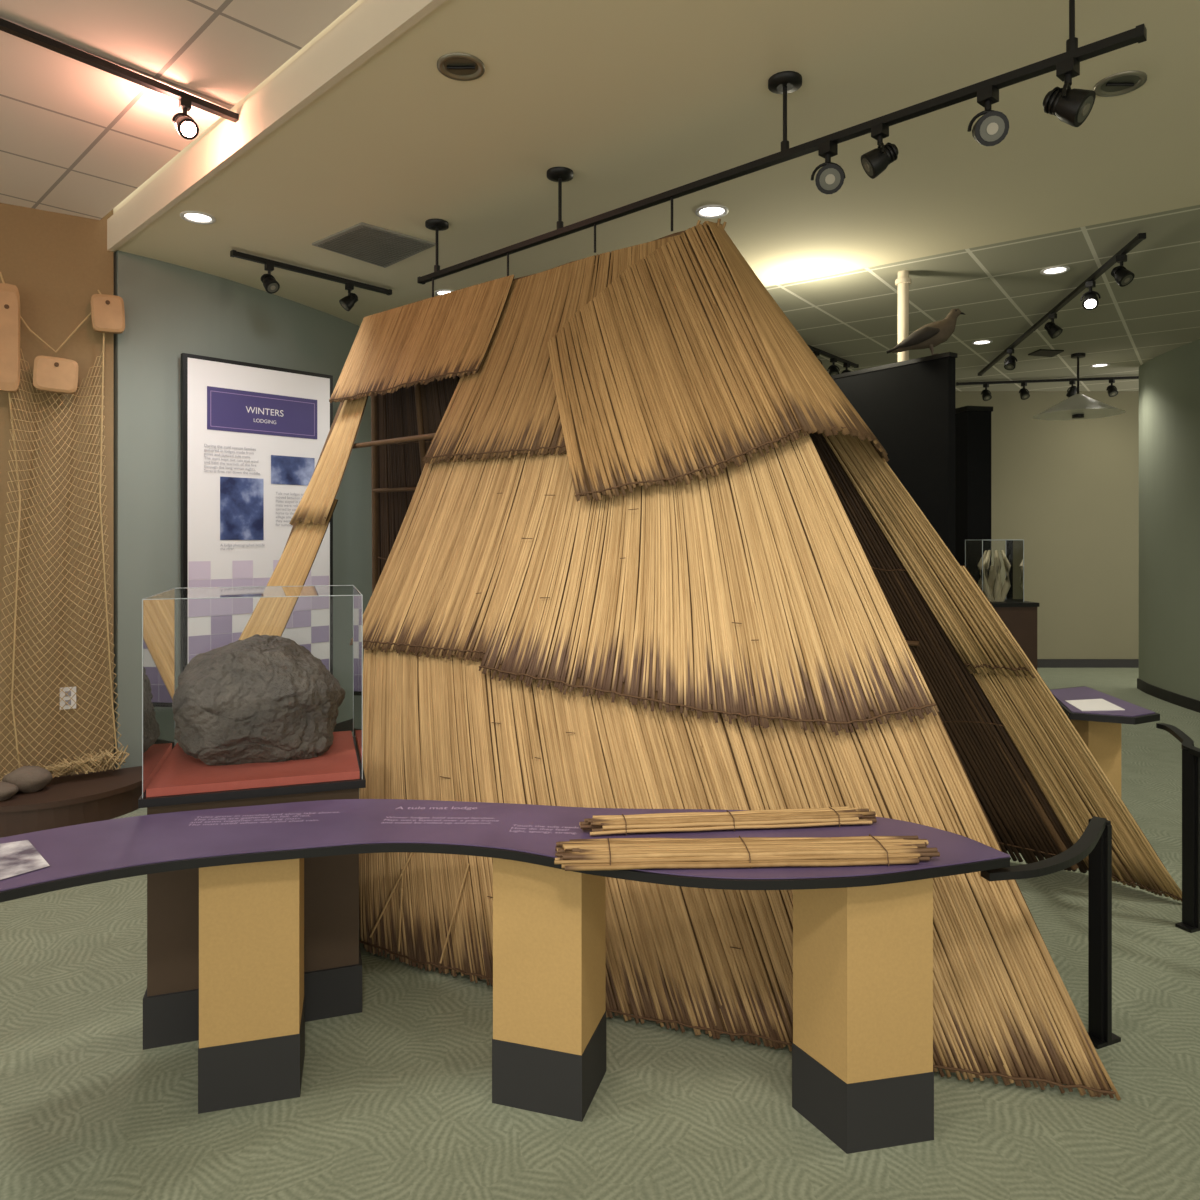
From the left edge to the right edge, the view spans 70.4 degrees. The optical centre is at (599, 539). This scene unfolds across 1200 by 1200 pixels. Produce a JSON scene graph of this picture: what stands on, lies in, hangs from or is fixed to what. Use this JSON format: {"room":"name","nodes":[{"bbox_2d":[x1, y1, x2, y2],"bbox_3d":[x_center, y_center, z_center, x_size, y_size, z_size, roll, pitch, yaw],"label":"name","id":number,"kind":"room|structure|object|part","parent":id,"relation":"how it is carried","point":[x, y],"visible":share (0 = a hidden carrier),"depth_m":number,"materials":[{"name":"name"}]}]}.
{"room":"museum","nodes":[
{"label":"museum","id":0,"kind":"room"},
{"bbox_2d":[0,203,113,778],"bbox_3d":[-4.902,-0.225,3.717,4.818,3.450,0.100,0,0,-33],"label":"wall","id":1,"kind":"structure","parent":0,"point":[56,262],"depth_m":4.83,"materials":[{"name":"brown paint"}]},
{"bbox_2d":[60,687,75,709],"bbox_3d":[-3.035,0.902,4.850,0.080,0.124,0.009,0,0,-33],"label":"wall outlet","id":2,"kind":"object","parent":1,"relation":"attached to","point":[71,693],"visible":0.87,"depth_m":4.85,"materials":[{"name":"grey plastic"}]},
{"bbox_2d":[107,0,445,250],"bbox_3d":[0.150,-1.780,2.025,11.604,0.180,0.030,0,0,44],"label":"ceiling beam","id":3,"kind":"structure","parent":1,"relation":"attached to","point":[370,27],"depth_m":3.42,"materials":[{"name":"paint"}]},
{"bbox_2d":[0,0,357,219],"bbox_3d":[-1.350,-1.910,1.550,11.300,0.100,9.100,0,0,0],"label":"ceiling","id":4,"kind":"structure","parent":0,"point":[77,138],"depth_m":3.43,"materials":[{"name":"white tile"}]},
{"bbox_2d":[114,251,371,768],"bbox_3d":[-2.027,-0.150,7.449,0.573,3.300,5.159,0,0,14],"label":"wall","id":5,"kind":"structure","parent":0,"point":[171,310],"depth_m":5.22,"materials":[{"name":"grey paint"}]},
{"bbox_2d":[181,353,332,674],"bbox_3d":[-2.229,0.177,5.549,0.220,2.645,1.047,0,0,44],"label":"poster panel","id":6,"kind":"object","parent":5,"relation":"attached to","point":[254,436],"visible":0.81,"depth_m":5.47,"materials":[{"name":"white paper"}]},
{"bbox_2d":[333,718,352,731],"bbox_3d":[-1.976,1.450,7.435,0.492,0.100,5.167,0,0,14],"label":"baseboard","id":7,"kind":"structure","parent":5,"relation":"attached to","point":[347,725],"depth_m":6.56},
{"bbox_2d":[0,668,1199,1199],"bbox_3d":[0.500,1.500,4.000,15.000,0.001,14.000,0,0,0],"label":"floor","id":8,"kind":"structure","parent":0,"point":[394,1102],"depth_m":2.27,"materials":[{"name":"carpet"}]},
{"bbox_2d":[0,272,141,836],"bbox_3d":[-2.943,0.021,4.576,1.080,2.958,0.540,0,0,-33],"label":"display","id":9,"kind":"object","parent":8,"relation":"on","point":[32,798],"visible":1,"depth_m":4.68,"materials":[{"name":"beige fabric"}]},
{"bbox_2d":[138,585,365,1049],"bbox_3d":[-1.149,0.837,2.894,0.643,1.326,0.640,0,0,-19],"label":"display case","id":10,"kind":"object","parent":8,"relation":"on","point":[255,716],"visible":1,"depth_m":2.70,"materials":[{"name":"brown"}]},
{"bbox_2d":[0,799,1009,1153],"bbox_3d":[-0.423,1.147,2.273,2.871,0.706,0.791,0,0,-8],"label":"display table","id":11,"kind":"object","parent":8,"relation":"on","point":[863,1074],"visible":1,"depth_m":2.23,"materials":[{"name":"purple laminate"}]},
{"bbox_2d":[0,840,49,879],"bbox_3d":[-1.484,0.794,2.103,0.284,0.001,0.298,0,0,0],"label":"print","id":12,"kind":"object","parent":11,"relation":"on","point":[18,857],"depth_m":2.11},
{"bbox_3d":[-0.956,1.161,2.352,0.252,0.678,0.200,0,0,-16],"label":"leg","id":13,"kind":"part","parent":11,"relation":"part of","materials":[{"name":"laminate"}]},
{"bbox_2d":[579,806,876,835],"bbox_3d":[0.362,0.776,2.360,0.838,0.037,0.088,0,0,-6],"label":"bundle","id":14,"kind":"object","parent":11,"relation":"on","point":[805,817],"visible":1,"depth_m":2.34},
{"bbox_2d":[554,834,939,870],"bbox_3d":[0.362,0.776,2.131,0.950,0.037,0.156,0,0,-3],"label":"bundle","id":15,"kind":"object","parent":11,"relation":"on","point":[740,852],"visible":1,"depth_m":2.09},
{"bbox_2d":[239,219,1181,1099],"bbox_3d":[-0.143,0.096,3.905,4.877,2.796,2.149,0,0,29],"label":"lodge","id":16,"kind":"object","parent":8,"relation":"on","point":[635,545],"visible":0.9,"depth_m":3.17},
{"bbox_3d":[-0.257,0.104,4.013,4.398,2.764,2.072,0,0,29],"label":"pole frame","id":17,"kind":"part","parent":16,"relation":"part of","materials":[{"name":"brown wood"}]},
{"bbox_2d":[831,352,957,557],"bbox_3d":[1.804,0.198,5.420,0.080,2.605,0.991,0,0,-35],"label":"partition panel","id":18,"kind":"object","parent":8,"relation":"on","point":[908,406],"visible":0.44,"depth_m":5.16,"materials":[{"name":"black fabric"}]},
{"bbox_2d":[886,308,965,354],"bbox_3d":[1.960,-1.242,5.131,0.425,0.274,0.216,0,0,0],"label":"pigeon","id":19,"kind":"object","parent":18,"relation":"on","point":[931,335],"visible":0.93,"depth_m":5.06,"materials":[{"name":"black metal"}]},
{"bbox_2d":[895,270,910,361],"bbox_3d":[1.980,-0.125,5.550,0.100,3.250,0.100,0,0,0],"label":"support column","id":20,"kind":"structure","parent":8,"relation":"on","point":[903,281],"depth_m":5.52,"materials":[{"name":"paint"}]},
{"bbox_2d":[955,406,992,583],"bbox_3d":[3.100,0.200,7.100,0.240,2.600,0.240,0,0,-11],"label":"partition panel","id":21,"kind":"object","parent":8,"relation":"on","point":[972,423],"visible":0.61,"depth_m":7.00,"materials":[{"name":"black fabric"}]},
{"bbox_2d":[965,540,1038,669],"bbox_3d":[3.050,0.749,6.550,0.440,1.503,0.420,0,0,-6],"label":"display case","id":22,"kind":"object","parent":8,"relation":"on","point":[1019,615],"visible":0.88,"depth_m":6.45,"materials":[{"name":"brown wood"}]},
{"bbox_2d":[980,816,1120,1048],"bbox_3d":[1.274,1.166,2.335,0.737,0.668,0.124,0,0,-40],"label":"handrail","id":23,"kind":"object","parent":8,"relation":"on","point":[1095,843],"visible":0.97,"depth_m":2.53,"materials":[{"name":"black metal"}]},
{"bbox_2d":[1050,686,1159,797],"bbox_3d":[2.466,1.147,4.257,0.393,0.707,0.874,0,0,15],"label":"display table","id":24,"kind":"object","parent":8,"relation":"on","point":[1098,717],"visible":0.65,"depth_m":4.06,"materials":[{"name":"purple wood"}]},
{"bbox_2d":[1156,723,1199,932],"bbox_3d":[2.413,1.151,3.171,0.310,0.698,1.074,0,0,-10],"label":"handrail","id":25,"kind":"object","parent":8,"relation":"on","point":[1190,922],"visible":1,"depth_m":3.27,"materials":[{"name":"black metal"}]},
{"bbox_2d":[113,0,1199,325],"bbox_3d":[1.360,-1.825,2.836,16.428,0.250,4.360,0,0,36],"label":"ceiling","id":26,"kind":"structure","parent":0,"point":[640,99],"depth_m":3.65,"materials":[{"name":"paint"}]},
{"bbox_2d":[0,18,238,139],"bbox_3d":[-1.891,-1.750,3.321,0.115,0.191,1.048,0,0,42],"label":"rail","id":27,"kind":"object","parent":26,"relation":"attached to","point":[186,127],"visible":0.98,"depth_m":3.37,"materials":[{"name":"black metal"}]},
{"bbox_2d":[180,211,215,224],"bbox_3d":[-2.116,-1.696,4.474,0.170,0.008,0.170,0,0,0],"label":"recessed light","id":28,"kind":"object","parent":26,"relation":"in","point":[196,217],"visible":1,"depth_m":4.48,"materials":[{"name":"white glass"}]},
{"bbox_2d":[230,250,391,310],"bbox_3d":[-1.776,-1.585,5.341,0.119,0.202,1.076,0,0,43],"label":"rail","id":29,"kind":"object","parent":26,"relation":"attached to","point":[270,284],"visible":1,"depth_m":5.26,"materials":[{"name":"black metal"}]},
{"bbox_2d":[312,222,435,267],"bbox_3d":[-1.294,-1.691,4.909,0.710,0.015,0.730,0,0,0],"label":"ceiling vent","id":30,"kind":"object","parent":26,"relation":"in","point":[365,242],"depth_m":4.86,"materials":[{"name":"grey metal"}]},
{"bbox_2d":[434,289,453,295],"bbox_3d":[-1.053,-1.696,5.850,0.170,0.008,0.170,0,0,0],"label":"recessed light","id":31,"kind":"object","parent":26,"relation":"in","point":[443,291],"visible":0.45,"depth_m":5.81,"materials":[{"name":"white glass"}]},
{"bbox_2d":[437,52,484,80],"bbox_3d":[-0.498,-1.694,3.049,0.170,0.011,0.170,0,0,0],"label":"recessed light","id":32,"kind":"object","parent":26,"relation":"in","point":[458,66],"visible":1,"depth_m":3.04,"materials":[{"name":"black metal"}]},
{"bbox_2d":[696,205,728,218],"bbox_3d":[0.579,-1.696,4.392,0.170,0.008,0.170,0,0,0],"label":"recessed light","id":33,"kind":"object","parent":26,"relation":"in","point":[707,211],"visible":1,"depth_m":4.40,"materials":[{"name":"white glass"}]},
{"bbox_2d":[417,0,1146,296],"bbox_3d":[0.268,-1.458,3.515,3.392,0.485,0.136,0,0,42],"label":"track lighting","id":34,"kind":"object","parent":26,"relation":"hanging from","point":[1072,107],"visible":1,"depth_m":2.89,"materials":[{"name":"black metal"}]},
{"bbox_2d":[807,344,858,375],"bbox_3d":[2.034,-1.610,7.725,0.111,0.212,1.529,0,0,39],"label":"rail","id":35,"kind":"object","parent":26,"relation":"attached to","point":[832,369],"visible":0.35,"depth_m":7.88,"materials":[{"name":"black metal"}]},
{"bbox_2d":[972,340,992,344],"bbox_3d":[3.376,-1.746,7.513,0.170,0.008,0.170,0,0,0],"label":"recessed light","id":36,"kind":"object","parent":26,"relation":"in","point":[979,342],"visible":1,"depth_m":7.53,"materials":[{"name":"white glass"}]},
{"bbox_2d":[956,376,1138,400],"bbox_3d":[4.886,-1.630,9.171,1.960,0.212,0.133,0,0,12],"label":"rail","id":37,"kind":"object","parent":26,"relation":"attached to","point":[1112,390],"visible":0.96,"depth_m":9.17,"materials":[{"name":"black metal"}]},
{"bbox_2d":[1040,266,1069,274],"bbox_3d":[2.949,-1.746,5.509,0.170,0.008,0.170,0,0,0],"label":"recessed light","id":38,"kind":"object","parent":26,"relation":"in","point":[1055,270],"visible":1,"depth_m":5.51,"materials":[{"name":"white glass"}]},
{"bbox_2d":[978,233,1145,375],"bbox_3d":[3.466,-1.610,6.736,0.126,0.213,4.068,0,0,12],"label":"rail","id":39,"kind":"object","parent":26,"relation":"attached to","point":[1123,276],"visible":1,"depth_m":5.56,"materials":[{"name":"black metal"}]},
{"bbox_2d":[1033,353,1124,419],"bbox_3d":[4.500,-1.450,8.000,0.760,0.600,0.760,0,0,0],"label":"pendant lamp","id":40,"kind":"object","parent":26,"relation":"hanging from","point":[1078,406],"visible":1,"depth_m":7.91,"materials":[{"name":"clear glass"}]},
{"bbox_2d":[1090,363,1109,367],"bbox_3d":[5.000,-1.746,8.500,0.170,0.008,0.170,0,0,0],"label":"recessed light","id":41,"kind":"object","parent":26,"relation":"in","point":[1100,364],"visible":1,"depth_m":8.50,"materials":[{"name":"white glass"}]},
{"bbox_2d":[1094,70,1146,96],"bbox_3d":[1.934,-1.694,3.162,0.170,0.011,0.170,0,0,0],"label":"recessed light","id":42,"kind":"object","parent":26,"relation":"in","point":[1120,83],"visible":0.99,"depth_m":3.16,"materials":[{"name":"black metal"}]},
{"bbox_2d":[765,205,1199,390],"bbox_3d":[2.000,-1.850,5.850,12.000,0.200,10.300,0,0,0],"label":"ceiling","id":43,"kind":"structure","parent":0,"point":[1001,290],"depth_m":6.32,"materials":[{"name":"white tile"}]},
{"bbox_2d":[1028,349,1063,356],"bbox_3d":[4.163,-1.744,7.936,0.272,0.011,0.296,0,0,0],"label":"ceiling vent","id":44,"kind":"object","parent":43,"relation":"in","point":[1041,352],"depth_m":7.92,"materials":[{"name":"grey metal"}]},
{"bbox_2d":[955,391,1138,658],"bbox_3d":[3.150,-0.150,10.050,9.700,3.300,0.100,0,0,0],"label":"wall","id":45,"kind":"structure","parent":0,"point":[1067,489],"depth_m":10.00,"materials":[{"name":"beige paint"}]},
{"bbox_2d":[1037,659,1138,667],"bbox_3d":[3.150,1.450,9.992,9.700,0.100,0.015,0,0,0],"label":"baseboard","id":46,"kind":"structure","parent":45,"relation":"attached to","point":[1041,663],"depth_m":9.98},
{"bbox_2d":[1139,339,1199,700],"bbox_3d":[5.217,-0.200,3.302,0.312,3.400,10.606,0,0,2],"label":"wall","id":47,"kind":"structure","parent":0,"point":[1169,382],"depth_m":7.87,"materials":[{"name":"grey paint"}]},
{"bbox_2d":[1137,678,1199,712],"bbox_3d":[5.160,1.450,3.306,0.230,0.100,10.610,0,0,2],"label":"baseboard","id":48,"kind":"structure","parent":47,"relation":"attached to","point":[1180,700],"depth_m":7.84,"materials":[{"name":"black rubber"}]}
]}

